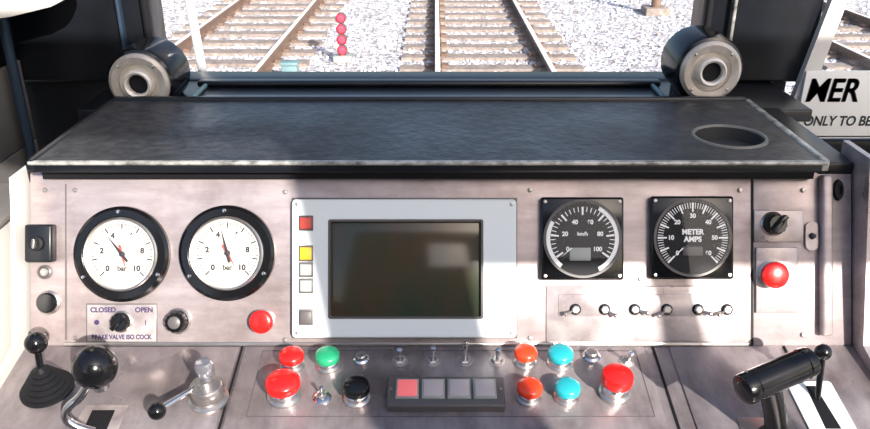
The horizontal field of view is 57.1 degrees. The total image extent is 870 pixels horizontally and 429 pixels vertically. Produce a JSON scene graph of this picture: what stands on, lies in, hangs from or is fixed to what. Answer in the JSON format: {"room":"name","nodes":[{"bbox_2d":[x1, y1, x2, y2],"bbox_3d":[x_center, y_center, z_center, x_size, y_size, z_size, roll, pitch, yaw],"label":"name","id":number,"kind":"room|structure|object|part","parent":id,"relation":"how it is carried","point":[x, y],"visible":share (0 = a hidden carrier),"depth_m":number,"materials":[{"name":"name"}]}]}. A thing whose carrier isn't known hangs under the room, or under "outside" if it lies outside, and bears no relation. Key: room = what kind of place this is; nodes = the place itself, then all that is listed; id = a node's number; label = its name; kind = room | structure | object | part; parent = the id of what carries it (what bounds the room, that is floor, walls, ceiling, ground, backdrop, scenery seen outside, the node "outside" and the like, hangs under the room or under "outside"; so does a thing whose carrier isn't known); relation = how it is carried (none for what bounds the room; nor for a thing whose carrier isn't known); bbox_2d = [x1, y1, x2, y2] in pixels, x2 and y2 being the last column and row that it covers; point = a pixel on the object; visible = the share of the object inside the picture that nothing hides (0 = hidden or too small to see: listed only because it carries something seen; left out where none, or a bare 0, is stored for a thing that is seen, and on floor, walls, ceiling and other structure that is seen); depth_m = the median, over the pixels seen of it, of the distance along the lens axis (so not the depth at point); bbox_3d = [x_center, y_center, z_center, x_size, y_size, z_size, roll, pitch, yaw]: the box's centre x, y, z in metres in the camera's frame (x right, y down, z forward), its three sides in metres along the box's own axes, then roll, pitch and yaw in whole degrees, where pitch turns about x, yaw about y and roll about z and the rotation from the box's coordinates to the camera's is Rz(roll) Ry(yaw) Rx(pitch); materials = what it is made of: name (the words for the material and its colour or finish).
{"room":"control cabin","nodes":[
{"label":"control cabin","id":0,"kind":"room"},
{"bbox_2d":[0,17,38,183],"bbox_3d":[-0.720,0.045,0.452,0.040,1.950,1.890,0,24,0],"label":"wall","id":1,"kind":"structure","parent":0,"point":[11,141],"depth_m":1.32,"materials":[{"name":"metal"}]},
{"bbox_2d":[0,17,36,159],"bbox_3d":[-0.682,-0.565,1.147,0.015,1.300,0.015,0,24,0],"label":"conduit","id":2,"kind":"object","parent":1,"relation":"attached to","point":[5,33],"visible":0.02,"depth_m":1.30,"materials":[{"name":"blue"}]},
{"bbox_2d":[0,0,63,17],"bbox_3d":[-0.617,-0.557,1.098,0.167,0.575,0.020,0,24,0],"label":"blind","id":3,"kind":"object","parent":1,"relation":"attached to","point":[8,8],"visible":1,"depth_m":1.20,"materials":[{"name":"fabric"}]},
{"bbox_2d":[11,0,166,81],"bbox_3d":[-0.636,-0.744,1.179,0.327,1.100,0.080,0,24,0],"label":"pillar","id":4,"kind":"structure","parent":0,"point":[68,40],"depth_m":1.34,"materials":[{"name":"metal"}]},
{"bbox_2d":[115,0,127,49],"bbox_3d":[-0.517,-0.641,1.176,0.006,0.885,0.020,0,24,0],"label":"rib","id":5,"kind":"object","parent":4,"relation":"attached to","point":[118,4],"visible":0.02,"depth_m":1.32,"materials":[{"name":"blue"}]},
{"bbox_2d":[140,0,154,37],"bbox_3d":[-0.474,-0.637,1.178,0.012,0.895,0.020,0,24,0],"label":"glazing rubber","id":6,"kind":"object","parent":4,"relation":"attached to","point":[144,4],"visible":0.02,"depth_m":1.31,"materials":[{"name":"black"}]},
{"bbox_2d":[24,72,785,150],"bbox_3d":[-0.095,0.143,1.585,1.410,0.850,0.060,0,24,0],"label":"bulkhead","id":7,"kind":"object","parent":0,"point":[54,106],"visible":0.15,"depth_m":1.41,"materials":[{"name":"black paint"}]},
{"bbox_2d":[184,0,206,71],"bbox_3d":[-0.456,-0.451,1.402,0.067,0.751,0.088,0,24,0],"label":"handrail","id":8,"kind":"object","parent":7,"relation":"attached to","point":[190,5],"visible":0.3,"depth_m":1.49,"materials":[{"name":"white"}]},
{"bbox_2d":[205,95,652,95],"bbox_3d":[-0.010,-0.186,1.277,0.720,0.007,0.015,0,24,0],"label":"rail","id":9,"kind":"object","parent":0,"point":[205,95],"depth_m":1.28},
{"bbox_2d":[690,0,823,81],"bbox_3d":[0.543,-0.744,1.179,0.193,1.100,0.080,0,24,0],"label":"pillar","id":10,"kind":"structure","parent":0,"point":[773,38],"depth_m":1.33,"materials":[{"name":"metal"}]},
{"bbox_2d":[701,0,713,27],"bbox_3d":[0.448,-0.637,1.178,0.012,0.895,0.020,0,24,0],"label":"glazing rubber","id":11,"kind":"object","parent":10,"relation":"attached to","point":[708,4],"visible":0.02,"depth_m":1.31,"materials":[{"name":"black"}]},
{"bbox_2d":[726,0,737,40],"bbox_3d":[0.489,-0.641,1.176,0.006,0.885,0.020,0,24,0],"label":"rib","id":12,"kind":"object","parent":10,"relation":"attached to","point":[734,3],"visible":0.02,"depth_m":1.31,"materials":[{"name":"metal"}]},
{"bbox_2d":[791,0,869,153],"bbox_3d":[0.400,-0.682,1.199,2.400,1.230,0.095,0,24,0],"label":"wall","id":13,"kind":"structure","parent":0,"point":[829,21],"depth_m":1.33,"materials":[{"name":"metal"}]},
{"bbox_2d":[77,81,811,121],"bbox_3d":[0.015,-0.187,1.310,1.130,0.020,0.175,0,24,0],"label":"sill","id":14,"kind":"structure","parent":13,"relation":"attached to","point":[763,94],"depth_m":1.32,"materials":[{"name":"metal"}]},
{"bbox_2d":[107,37,189,96],"bbox_3d":[-0.451,-0.210,1.258,0.106,0.118,0.100,0,24,0],"label":"vent","id":15,"kind":"object","parent":14,"relation":"on","point":[150,66],"visible":0.73,"depth_m":1.22,"materials":[{"name":"bare metal"},{"name":"black paint"}]},
{"bbox_2d":[192,83,207,95],"bbox_3d":[-0.385,-0.202,1.311,0.006,0.007,0.090,0,24,0],"label":"bracket","id":16,"kind":"object","parent":14,"relation":"attached to","point":[204,86],"depth_m":1.31,"materials":[{"name":"metal"}]},
{"bbox_2d":[197,79,660,86],"bbox_3d":[-0.010,-0.223,1.354,0.780,0.010,0.025,0,24,0],"label":"rail","id":17,"kind":"object","parent":16,"relation":"attached to","point":[210,82],"depth_m":1.34,"materials":[{"name":"metal"}]},
{"bbox_2d":[650,83,664,95],"bbox_3d":[0.365,-0.202,1.311,0.006,0.007,0.090,0,24,0],"label":"bracket","id":18,"kind":"object","parent":14,"relation":"attached to","point":[653,86],"depth_m":1.31,"materials":[{"name":"metal"}]},
{"bbox_2d":[661,25,742,95],"bbox_3d":[0.418,-0.227,1.251,0.106,0.118,0.100,0,24,0],"label":"vent","id":19,"kind":"object","parent":14,"relation":"on","point":[697,60],"visible":0.89,"depth_m":1.22,"materials":[{"name":"bare metal"},{"name":"black paint"}]},
{"bbox_2d":[798,70,869,137],"bbox_3d":[0.792,-0.186,1.359,0.345,0.118,0.007,0,24,0],"label":"warning sign","id":20,"kind":"object","parent":13,"relation":"attached to","point":[839,100],"visible":0.91,"depth_m":1.35,"materials":[{"name":"white"}]},
{"bbox_3d":[0.950,-0.120,1.416,0.700,0.028,0.015,0,24,0],"label":"frame","id":21,"kind":"part","parent":13,"relation":"part of","materials":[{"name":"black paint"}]},
{"bbox_3d":[0.580,0.968,0.825,2.640,0.040,2.120,0,24,0],"label":"floor","id":22,"kind":"structure","parent":0,"visible":0},
{"bbox_2d":[0,184,11,366],"bbox_3d":[-0.612,0.421,1.008,0.172,0.790,0.510,0,24,0],"label":"base cabinet","id":23,"kind":"object","parent":22,"relation":"on","point":[5,230],"visible":0.02,"depth_m":0.99,"materials":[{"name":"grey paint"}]},
{"bbox_2d":[0,96,869,428],"bbox_3d":[0.007,0.363,1.065,1.048,0.871,0.713,0,24,0],"label":"desk","id":24,"kind":"object","parent":22,"relation":"on","point":[173,159],"depth_m":1.00,"materials":[{"name":"black"}]},
{"bbox_2d":[25,224,56,261],"bbox_3d":[-0.489,0.037,0.990,0.034,0.047,0.036,0,24,0],"label":"switch box","id":25,"kind":"object","parent":24,"relation":"on","point":[40,239],"visible":1,"depth_m":0.98,"materials":[{"name":"black paint"}]},
{"bbox_3d":[-0.489,0.036,0.976,0.003,0.012,0.008,0,0,0],"label":"key blade","id":26,"kind":"part","parent":25,"relation":"part of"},
{"bbox_2d":[37,265,51,278],"bbox_3d":[-0.487,0.072,0.999,0.018,0.017,0.009,0,24,0],"label":"indicator","id":27,"kind":"object","parent":24,"relation":"on","point":[44,271],"visible":1,"depth_m":1.00,"materials":[{"name":"grey"}]},
{"bbox_2d":[19,332,74,408],"bbox_3d":[-0.453,0.172,0.922,0.060,0.084,0.060,3,24,7],"label":"joystick","id":28,"kind":"object","parent":24,"relation":"on","point":[46,385],"visible":1,"depth_m":0.91,"materials":[{"name":"black"}]},
{"bbox_3d":[-0.453,0.163,0.915,0.008,0.037,0.012,-1,24,-1],"label":"stem","id":29,"kind":"part","parent":28,"relation":"part of","materials":[{"name":"black plastic"}]},
{"bbox_3d":[-0.482,0.111,0.996,0.030,0.029,0.020,0,24,0],"label":"round black button","id":30,"kind":"part","parent":24,"relation":"part of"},
{"bbox_2d":[61,345,127,428],"bbox_3d":[-0.374,0.196,0.863,0.068,0.112,0.079,0,24,0],"label":"lever","id":31,"kind":"object","parent":24,"relation":"on","point":[94,367],"visible":1,"depth_m":0.86,"materials":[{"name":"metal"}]},
{"bbox_3d":[-0.384,0.203,0.871,0.050,0.089,0.017,-4,24,-8],"label":"lever rod","id":32,"kind":"part","parent":31,"relation":"part of","materials":[{"name":"silver metal"}]},
{"bbox_3d":[-0.376,0.240,0.882,0.050,0.002,0.080,0,34,0],"label":"slot plate","id":33,"kind":"part","parent":31,"relation":"part of","materials":[{"name":"metal"}]},
{"bbox_3d":[-0.374,0.220,0.915,0.261,0.036,0.193,0,24,0],"label":"lever plate","id":34,"kind":"part","parent":24,"relation":"part of","materials":[{"name":"metal"}]},
{"bbox_2d":[86,304,156,341],"bbox_3d":[-0.391,0.137,0.996,0.089,0.045,0.029,0,24,0],"label":"switch","id":35,"kind":"object","parent":24,"relation":"attached to","point":[104,322],"visible":1,"depth_m":1.00,"materials":[{"name":"grey"}]},
{"bbox_3d":[-0.391,0.134,0.992,0.024,0.024,0.011,0,0,0],"label":"knob","id":36,"kind":"part","parent":35,"relation":"part of","materials":[{"name":"black plastic"}]},
{"bbox_2d":[73,206,170,301],"bbox_3d":[-0.390,0.050,0.997,0.120,0.112,0.056,1,24,2],"label":"pressure gauge","id":37,"kind":"object","parent":24,"relation":"attached to","point":[116,256],"visible":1,"depth_m":0.99,"materials":[{"name":"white plastic"}]},
{"bbox_2d":[164,308,190,333],"bbox_3d":[-0.320,0.134,0.993,0.032,0.033,0.028,-1,24,-1],"label":"switch","id":38,"kind":"object","parent":24,"relation":"attached to","point":[177,321],"visible":1,"depth_m":0.98,"materials":[{"name":"silver metal"}]},
{"bbox_2d":[147,357,228,419],"bbox_3d":[-0.273,0.198,0.893,0.046,0.064,0.095,13,27,26],"label":"lever","id":39,"kind":"object","parent":24,"relation":"on","point":[207,393],"visible":1,"depth_m":0.90,"materials":[{"name":"silver metal"}]},
{"bbox_3d":[-0.287,0.205,0.891,0.006,0.007,0.055,16,29,32],"label":"lever rod","id":40,"kind":"part","parent":39,"relation":"part of","materials":[{"name":"silver metal"}]},
{"bbox_2d":[179,205,275,300],"bbox_3d":[-0.259,0.049,0.997,0.120,0.112,0.056,1,24,2],"label":"pressure gauge","id":41,"kind":"object","parent":24,"relation":"on","point":[227,252],"visible":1,"depth_m":1.00,"materials":[{"name":"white plastic"}]},
{"bbox_3d":[-0.214,0.133,0.993,0.029,0.032,0.026,0,24,-1],"label":"emergency push button","id":42,"kind":"part","parent":24,"relation":"part of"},
{"bbox_3d":[-0.174,0.199,0.919,0.040,0.037,0.044,-2,24,-5],"label":"red push button","id":43,"kind":"part","parent":24,"relation":"part of","materials":[{"name":"plastic"}]},
{"bbox_3d":[-0.172,0.174,0.963,0.030,0.027,0.033,-2,24,-5],"label":"red push button","id":44,"kind":"part","parent":24,"relation":"part of","materials":[{"name":"plastic"}]},
{"bbox_2d":[313,385,331,404],"bbox_3d":[-0.130,0.205,0.922,0.022,0.023,0.022,3,24,7],"label":"toggle switch","id":45,"kind":"object","parent":24,"relation":"on","point":[321,397],"visible":1,"depth_m":0.92,"materials":[{"name":"silver metal"}]},
{"bbox_3d":[-0.130,0.202,0.917,0.005,0.015,0.005,0,34,0],"label":"lever","id":46,"kind":"part","parent":45,"relation":"part of","materials":[{"name":"silver metal"}]},
{"bbox_3d":[-0.129,0.174,0.963,0.030,0.027,0.033,-2,24,-5],"label":"green push button","id":47,"kind":"part","parent":24,"relation":"part of","materials":[{"name":"plastic"}]},
{"bbox_3d":[-0.090,0.203,0.917,0.031,0.032,0.034,-2,24,-4],"label":"black push button","id":48,"kind":"part","parent":24,"relation":"part of","materials":[{"name":"plastic"}]},
{"bbox_3d":[-0.090,0.174,0.974,0.019,0.014,0.020,3,24,7],"label":"steel push button","id":49,"kind":"part","parent":24,"relation":"part of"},
{"label":"instrument panel","id":50,"kind":"part","parent":24,"relation":"part of","materials":[{"name":"metal"}]},
{"bbox_2d":[392,347,407,366],"bbox_3d":[-0.043,0.169,0.969,0.020,0.030,0.023,16,28,31],"label":"toggle switch","id":51,"kind":"object","parent":24,"relation":"on","point":[399,360],"visible":1,"depth_m":0.97,"materials":[{"name":"silver metal"}]},
{"bbox_3d":[-0.043,0.169,0.962,0.008,0.026,0.011,0,34,0],"label":"lever","id":52,"kind":"part","parent":51,"relation":"part of","materials":[{"name":"silver metal"}]},
{"bbox_2d":[392,355,407,366],"bbox_3d":[-0.043,0.179,0.975,0.020,0.003,0.020,0,34,0],"label":"washer","id":53,"kind":"object","parent":51,"relation":"in","point":[399,361],"depth_m":0.97,"materials":[{"name":"metal"}]},
{"bbox_2d":[292,198,516,337],"bbox_3d":[-0.038,0.068,0.996,0.282,0.162,0.080,0,24,0],"label":"display screen","id":54,"kind":"object","parent":24,"relation":"on","point":[362,267],"visible":1,"depth_m":0.99,"materials":[{"name":"white paint"}]},
{"bbox_3d":[-0.036,0.068,0.995,0.192,0.123,0.002,0,0,0],"label":"screen glass","id":55,"kind":"part","parent":54,"relation":"part of","materials":[{"name":"glass"}]},
{"bbox_2d":[425,346,440,366],"bbox_3d":[-0.003,0.168,0.970,0.020,0.030,0.020,22,32,40],"label":"toggle switch","id":56,"kind":"object","parent":24,"relation":"on","point":[432,360],"visible":1,"depth_m":0.97,"materials":[{"name":"silver metal"}]},
{"bbox_3d":[-0.002,0.168,0.963,0.008,0.026,0.010,0,34,0],"label":"lever","id":57,"kind":"part","parent":56,"relation":"part of","materials":[{"name":"silver metal"}]},
{"bbox_2d":[425,355,440,366],"bbox_3d":[-0.002,0.179,0.975,0.020,0.003,0.020,0,34,0],"label":"washer","id":58,"kind":"object","parent":24,"relation":"on","point":[431,360],"depth_m":0.97,"materials":[{"name":"metal"}]},
{"bbox_2d":[26,96,853,181],"bbox_3d":[0.006,-0.103,1.095,1.034,0.045,0.279,0,24,0],"label":"hood","id":59,"kind":"object","parent":24,"relation":"attached to","point":[126,138],"depth_m":1.03,"materials":[{"name":"black"}]},
{"bbox_3d":[0.011,0.220,0.915,0.495,0.036,0.193,0,24,0],"label":"button plate","id":60,"kind":"part","parent":24,"relation":"part of","materials":[{"name":"metal"}]},
{"bbox_3d":[0.013,0.206,0.923,0.134,0.021,0.047,0,24,0],"label":"indicator lamp strip","id":61,"kind":"part","parent":24,"relation":"part of","materials":[{"name":"plastic"}]},
{"bbox_2d":[457,340,472,366],"bbox_3d":[0.037,0.167,0.969,0.020,0.032,0.020,3,24,7],"label":"toggle switch","id":62,"kind":"object","parent":24,"relation":"on","point":[464,360],"visible":1,"depth_m":0.97,"materials":[{"name":"silver metal"}]},
{"bbox_2d":[457,355,472,366],"bbox_3d":[0.037,0.179,0.975,0.020,0.003,0.020,0,34,0],"label":"washer","id":63,"kind":"object","parent":62,"relation":"in","point":[463,360],"depth_m":0.97,"materials":[{"name":"metal"}]},
{"bbox_3d":[0.037,0.164,0.968,0.007,0.026,0.007,-5,24,-10],"label":"lever","id":64,"kind":"part","parent":62,"relation":"part of","materials":[{"name":"silver metal"}]},
{"bbox_2d":[489,347,504,366],"bbox_3d":[0.075,0.169,0.969,0.020,0.030,0.023,16,28,31],"label":"toggle switch","id":65,"kind":"object","parent":24,"relation":"on","point":[497,360],"visible":1,"depth_m":0.97,"materials":[{"name":"silver metal"}]},
{"bbox_2d":[489,355,504,366],"bbox_3d":[0.076,0.179,0.975,0.020,0.003,0.020,0,34,0],"label":"washer","id":66,"kind":"object","parent":65,"relation":"in","point":[497,361],"depth_m":0.97,"materials":[{"name":"metal"}]},
{"bbox_3d":[0.076,0.169,0.962,0.008,0.026,0.011,0,34,0],"label":"lever","id":67,"kind":"part","parent":65,"relation":"part of","materials":[{"name":"silver metal"}]},
{"bbox_3d":[0.109,0.172,0.967,0.028,0.027,0.031,-2,24,-5],"label":"orange push button","id":68,"kind":"part","parent":24,"relation":"part of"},
{"bbox_3d":[0.108,0.204,0.920,0.030,0.027,0.033,-2,24,-5],"label":"orange push button","id":69,"kind":"part","parent":24,"relation":"part of","materials":[{"name":"plastic"}]},
{"bbox_3d":[0.151,0.173,0.966,0.031,0.028,0.034,-2,24,-5],"label":"teal push button","id":70,"kind":"part","parent":24,"relation":"part of","materials":[{"name":"plastic"}]},
{"bbox_3d":[0.152,0.204,0.920,0.030,0.027,0.033,-2,24,-5],"label":"teal push button","id":71,"kind":"part","parent":24,"relation":"part of","materials":[{"name":"plastic"}]},
{"bbox_2d":[564,304,580,315],"bbox_3d":[0.170,0.119,0.994,0.025,0.014,0.011,-11,26,-24],"label":"toggle switch","id":72,"kind":"object","parent":24,"relation":"attached to","point":[575,309],"visible":1,"depth_m":0.99,"materials":[{"name":"silver"}]},
{"bbox_3d":[0.166,0.121,0.990,0.015,0.005,0.010,-20,0,0],"label":"lever","id":73,"kind":"part","parent":72,"relation":"part of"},
{"bbox_2d":[540,197,623,279],"bbox_3d":[0.182,0.031,0.994,0.103,0.096,0.052,0,24,0],"label":"speedometer","id":74,"kind":"object","parent":24,"relation":"on","point":[582,238],"visible":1,"depth_m":0.99,"materials":[{"name":"black plastic"}]},
{"bbox_3d":[0.191,0.171,0.979,0.022,0.014,0.023,-3,24,-7],"label":"steel push button","id":75,"kind":"part","parent":24,"relation":"part of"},
{"bbox_2d":[599,304,617,317],"bbox_3d":[0.216,0.119,0.994,0.025,0.014,0.011,13,27,27],"label":"toggle switch","id":76,"kind":"object","parent":24,"relation":"attached to","point":[604,309],"visible":1,"depth_m":0.99,"materials":[{"name":"silver"}]},
{"bbox_3d":[0.219,0.123,0.990,0.015,0.006,0.005,16,28,31],"label":"lever","id":77,"kind":"part","parent":76,"relation":"part of","materials":[{"name":"silver metal"}]},
{"bbox_3d":[0.208,0.195,0.920,0.037,0.043,0.042,-2,24,-4],"label":"red push button","id":78,"kind":"part","parent":24,"relation":"part of","materials":[{"name":"plastic"}]},
{"bbox_2d":[619,351,635,366],"bbox_3d":[0.233,0.170,0.967,0.020,0.027,0.028,10,26,22],"label":"toggle switch","id":79,"kind":"object","parent":24,"relation":"on","point":[628,360],"visible":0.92,"depth_m":0.97,"materials":[{"name":"silver metal"}]},
{"bbox_3d":[0.234,0.171,0.960,0.008,0.025,0.015,0,34,0],"label":"lever","id":80,"kind":"part","parent":79,"relation":"part of","materials":[{"name":"silver metal"}]},
{"bbox_2d":[629,304,648,314],"bbox_3d":[0.254,0.119,0.994,0.026,0.014,0.011,10,26,22],"label":"toggle switch","id":81,"kind":"object","parent":24,"relation":"attached to","point":[634,309],"visible":1,"depth_m":0.99,"materials":[{"name":"silver"}]},
{"bbox_3d":[0.257,0.121,0.990,0.016,0.005,0.005,12,27,25],"label":"lever","id":82,"kind":"part","parent":81,"relation":"part of","materials":[{"name":"silver metal"}]},
{"bbox_2d":[546,286,745,340],"bbox_3d":[0.264,0.124,0.999,0.250,0.063,0.029,0,24,0],"label":"panel","id":83,"kind":"object","parent":24,"relation":"attached to","point":[682,324],"depth_m":1.00,"materials":[{"name":"metal"}]},
{"bbox_2d":[657,304,672,317],"bbox_3d":[0.284,0.119,0.994,0.025,0.014,0.011,-13,27,-27],"label":"toggle switch","id":84,"kind":"object","parent":24,"relation":"on","point":[666,309],"visible":1,"depth_m":0.99,"materials":[{"name":"silver"}]},
{"bbox_2d":[649,196,732,278],"bbox_3d":[0.319,0.029,0.994,0.103,0.096,0.052,0,24,0],"label":"ammeter","id":85,"kind":"object","parent":24,"relation":"on","point":[691,237],"visible":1,"depth_m":0.99,"materials":[{"name":"black plastic"}]},
{"bbox_2d":[692,304,712,315],"bbox_3d":[0.333,0.119,0.994,0.025,0.014,0.011,11,26,24],"label":"toggle switch","id":86,"kind":"object","parent":24,"relation":"attached to","point":[697,309],"visible":1,"depth_m":0.99,"materials":[{"name":"silver"}]},
{"bbox_3d":[0.336,0.121,0.990,0.015,0.005,0.010,20,0,0],"label":"lever","id":87,"kind":"part","parent":86,"relation":"part of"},
{"bbox_2d":[717,304,732,316],"bbox_3d":[0.359,0.119,0.994,0.025,0.014,0.011,-12,27,-26],"label":"toggle switch","id":88,"kind":"object","parent":24,"relation":"on","point":[726,309],"visible":1,"depth_m":0.99,"materials":[{"name":"silver"}]},
{"bbox_3d":[0.355,0.122,0.990,0.015,0.005,0.010,-25,0,0],"label":"lever","id":89,"kind":"part","parent":88,"relation":"part of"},
{"bbox_2d":[691,124,768,148],"bbox_3d":[0.386,-0.094,1.053,0.097,0.023,0.097,0,24,0],"label":"cup holder","id":90,"kind":"object","parent":24,"relation":"on","point":[703,136],"depth_m":1.08,"materials":[{"name":"grey"}]},
{"bbox_3d":[0.358,0.226,0.907,0.134,0.040,0.213,0,24,0],"label":"controller plate","id":91,"kind":"part","parent":24,"relation":"part of","materials":[{"name":"metal"}]},
{"bbox_3d":[0.368,0.255,0.859,0.060,0.002,0.095,0,34,0],"label":"gate plate","id":92,"kind":"part","parent":24,"relation":"part of","materials":[{"name":"metal"}]},
{"bbox_3d":[0.419,0.075,0.991,0.033,0.037,0.031,0,24,1],"label":"red push button","id":93,"kind":"part","parent":24,"relation":"part of","materials":[{"name":"plastic"}]},
{"bbox_3d":[0.423,0.013,0.990,0.031,0.035,0.034,-5,25,-12],"label":"black selector knob","id":94,"kind":"part","parent":24,"relation":"part of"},
{"bbox_3d":[0.426,0.082,0.999,0.052,0.082,0.003,0,0,0],"label":"plate","id":95,"kind":"part","parent":24,"relation":"part of","materials":[{"name":"metal"}]},
{"bbox_3d":[0.355,0.207,0.837,0.091,0.123,0.094,0,24,0],"label":"master controller handle","id":96,"kind":"part","parent":24,"relation":"part of","materials":[{"name":"plastic"}]},
{"bbox_3d":[0.429,0.014,0.999,0.062,0.040,0.003,0,0,0],"label":"plate","id":97,"kind":"part","parent":24,"relation":"part of","materials":[{"name":"metal"}]},
{"bbox_3d":[0.460,0.056,1.003,0.123,0.217,0.004,0,0,0],"label":"instrument panel","id":98,"kind":"part","parent":24,"relation":"part of","materials":[{"name":"metal"}]},
{"bbox_2d":[805,222,818,250],"bbox_3d":[0.470,0.027,0.999,0.016,0.034,0.017,0,24,0],"label":"lock hasp","id":99,"kind":"object","parent":24,"relation":"attached to","point":[811,228],"visible":1,"depth_m":1.00,"materials":[{"name":"metal"}]},
{"bbox_2d":[789,344,856,428],"bbox_3d":[0.440,0.192,0.901,0.052,0.075,0.075,0,24,0],"label":"direction selector","id":100,"kind":"object","parent":24,"relation":"on","point":[818,402],"visible":0.94,"depth_m":0.91,"materials":[{"name":"white"}]},
{"bbox_3d":[0.441,0.185,0.916,0.007,0.057,0.021,3,24,8],"label":"lever rod","id":101,"kind":"part","parent":100,"relation":"part of","materials":[{"name":"black plastic"}]},
{"bbox_3d":[0.440,0.219,0.913,0.052,0.003,0.076,0,34,0],"label":"gate plate","id":102,"kind":"part","parent":100,"relation":"part of","materials":[{"name":"white"}]},
{"bbox_2d":[833,179,843,200],"bbox_3d":[0.503,-0.030,0.999,0.013,0.025,0.014,4,24,8],"label":"cable grommet","id":103,"kind":"object","parent":24,"relation":"on","point":[838,187],"visible":1,"depth_m":1.00,"materials":[{"name":"black"}]},
{"label":"outside","id":104,"kind":"structure","parent":0,"visible":0},
{"bbox_2d":[162,0,869,94],"bbox_3d":[0.000,-76.797,179.262,300.000,0.210,410.000,0,24,0],"label":"ground","id":105,"kind":"structure","parent":104,"point":[616,31],"depth_m":13.17,"materials":[{"name":"gravel"}]},
{"bbox_2d":[168,0,347,71],"bbox_3d":[-3.020,-59.464,139.910,2.500,0.253,296.000,0,24,0],"label":"railway track","id":106,"kind":"object","parent":105,"relation":"on","point":[272,58],"visible":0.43,"depth_m":13.07,"materials":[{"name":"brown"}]},
{"bbox_3d":[-3.755,-59.505,139.892,0.130,0.158,296.000,0,24,0],"label":"rail","id":107,"kind":"part","parent":106,"relation":"part of","materials":[{"name":"metal"}]},
{"bbox_3d":[-2.285,-59.505,139.892,0.130,0.158,296.000,0,24,0],"label":"rail","id":108,"kind":"part","parent":106,"relation":"part of","materials":[{"name":"metal"}]},
{"bbox_2d":[279,60,299,71],"bbox_3d":[-1.867,-1.805,10.336,0.230,0.350,0.190,0,24,0],"label":"junction box","id":109,"kind":"object","parent":105,"relation":"on","point":[286,65],"visible":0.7,"depth_m":10.22,"materials":[{"name":"teal"}]},
{"bbox_3d":[-1.867,-1.947,10.273,0.230,0.040,0.190,0,24,0],"label":"lid","id":110,"kind":"part","parent":109,"relation":"part of","materials":[{"name":"teal"}]},
{"bbox_2d":[333,10,352,62],"bbox_3d":[-1.310,-2.496,11.249,0.260,0.710,0.200,0,24,0],"label":"signal","id":111,"kind":"object","parent":105,"relation":"on","point":[342,56],"visible":1,"depth_m":11.25,"materials":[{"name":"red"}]},
{"bbox_2d":[336,14,344,22],"bbox_3d":[-1.310,-2.738,11.141,0.130,0.130,0.080,0,24,0],"label":"lamp","id":112,"kind":"object","parent":111,"relation":"on","point":[340,18],"depth_m":11.11,"materials":[{"name":"red"}]},
{"bbox_2d":[335,12,345,23],"bbox_3d":[-1.310,-2.733,11.130,0.148,0.148,0.085,0,24,0],"label":"hood","id":113,"kind":"object","parent":111,"relation":"attached to","point":[340,18],"depth_m":11.11,"materials":[{"name":"red"}]},
{"bbox_2d":[337,25,345,33],"bbox_3d":[-1.310,-2.601,11.202,0.130,0.130,0.080,0,24,0],"label":"lamp","id":114,"kind":"object","parent":111,"relation":"on","point":[341,29],"depth_m":11.17,"materials":[{"name":"red"}]},
{"bbox_2d":[337,35,345,43],"bbox_3d":[-1.310,-2.464,11.263,0.130,0.130,0.080,0,24,0],"label":"lamp","id":115,"kind":"object","parent":111,"relation":"on","point":[341,39],"depth_m":11.23,"materials":[{"name":"red"}]},
{"bbox_2d":[336,23,346,34],"bbox_3d":[-1.310,-2.596,11.191,0.148,0.148,0.085,0,24,0],"label":"hood","id":116,"kind":"object","parent":111,"relation":"attached to","point":[341,28],"depth_m":11.18,"materials":[{"name":"red"}]},
{"bbox_2d":[336,34,346,45],"bbox_3d":[-1.310,-2.459,11.252,0.148,0.148,0.085,0,24,0],"label":"hood","id":117,"kind":"object","parent":111,"relation":"attached to","point":[341,39],"depth_m":11.24,"materials":[{"name":"red"}]},
{"bbox_2d":[338,46,346,54],"bbox_3d":[-1.310,-2.327,11.324,0.130,0.130,0.080,0,24,0],"label":"lamp","id":118,"kind":"object","parent":111,"relation":"on","point":[342,50],"depth_m":11.29,"materials":[{"name":"red"}]},
{"bbox_2d":[337,45,347,55],"bbox_3d":[-1.310,-2.322,11.313,0.148,0.148,0.085,0,24,0],"label":"hood","id":119,"kind":"object","parent":111,"relation":"attached to","point":[342,50],"depth_m":11.30,"materials":[{"name":"red"}]},
{"bbox_2d":[399,0,584,71],"bbox_3d":[0.770,-59.437,139.850,2.500,0.253,296.130,0,24,0],"label":"railway track","id":120,"kind":"object","parent":105,"relation":"on","point":[436,29],"visible":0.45,"depth_m":12.69,"materials":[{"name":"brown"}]},
{"bbox_3d":[0.035,-59.505,139.892,0.130,0.158,296.000,0,24,0],"label":"rail","id":121,"kind":"part","parent":120,"relation":"part of","materials":[{"name":"metal"}]},
{"bbox_3d":[1.505,-59.505,139.892,0.130,0.158,296.000,0,24,0],"label":"rail","id":122,"kind":"part","parent":120,"relation":"part of","materials":[{"name":"metal"}]},
{"bbox_2d":[161,0,869,92],"bbox_3d":[0.025,-4.295,16.142,32.440,0.110,18.083,0,24,0],"label":"ballast stones","id":123,"kind":"object","parent":105,"relation":"on","point":[324,52],"visible":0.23,"depth_m":13.14},
{"bbox_2d":[640,0,670,15],"bbox_3d":[4.099,-5.184,14.261,0.450,3.230,0.450,0,24,0],"label":"post","id":124,"kind":"object","parent":105,"relation":"on","point":[656,9],"visible":0.91,"depth_m":14.69,"materials":[{"name":"concrete"}]},
{"bbox_2d":[821,0,869,69],"bbox_3d":[6.600,-59.458,139.896,2.500,0.253,296.030,0,24,0],"label":"railway track","id":125,"kind":"object","parent":105,"relation":"on","point":[856,60],"visible":0.28,"depth_m":12.15,"materials":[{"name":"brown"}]},
{"bbox_3d":[7.335,-59.505,139.892,0.130,0.158,296.000,0,24,0],"label":"rail","id":126,"kind":"part","parent":125,"relation":"part of","materials":[{"name":"metal"}]},
{"bbox_3d":[5.865,-59.505,139.892,0.130,0.158,296.000,0,24,0],"label":"rail","id":127,"kind":"part","parent":125,"relation":"part of","materials":[{"name":"metal"}]}
]}

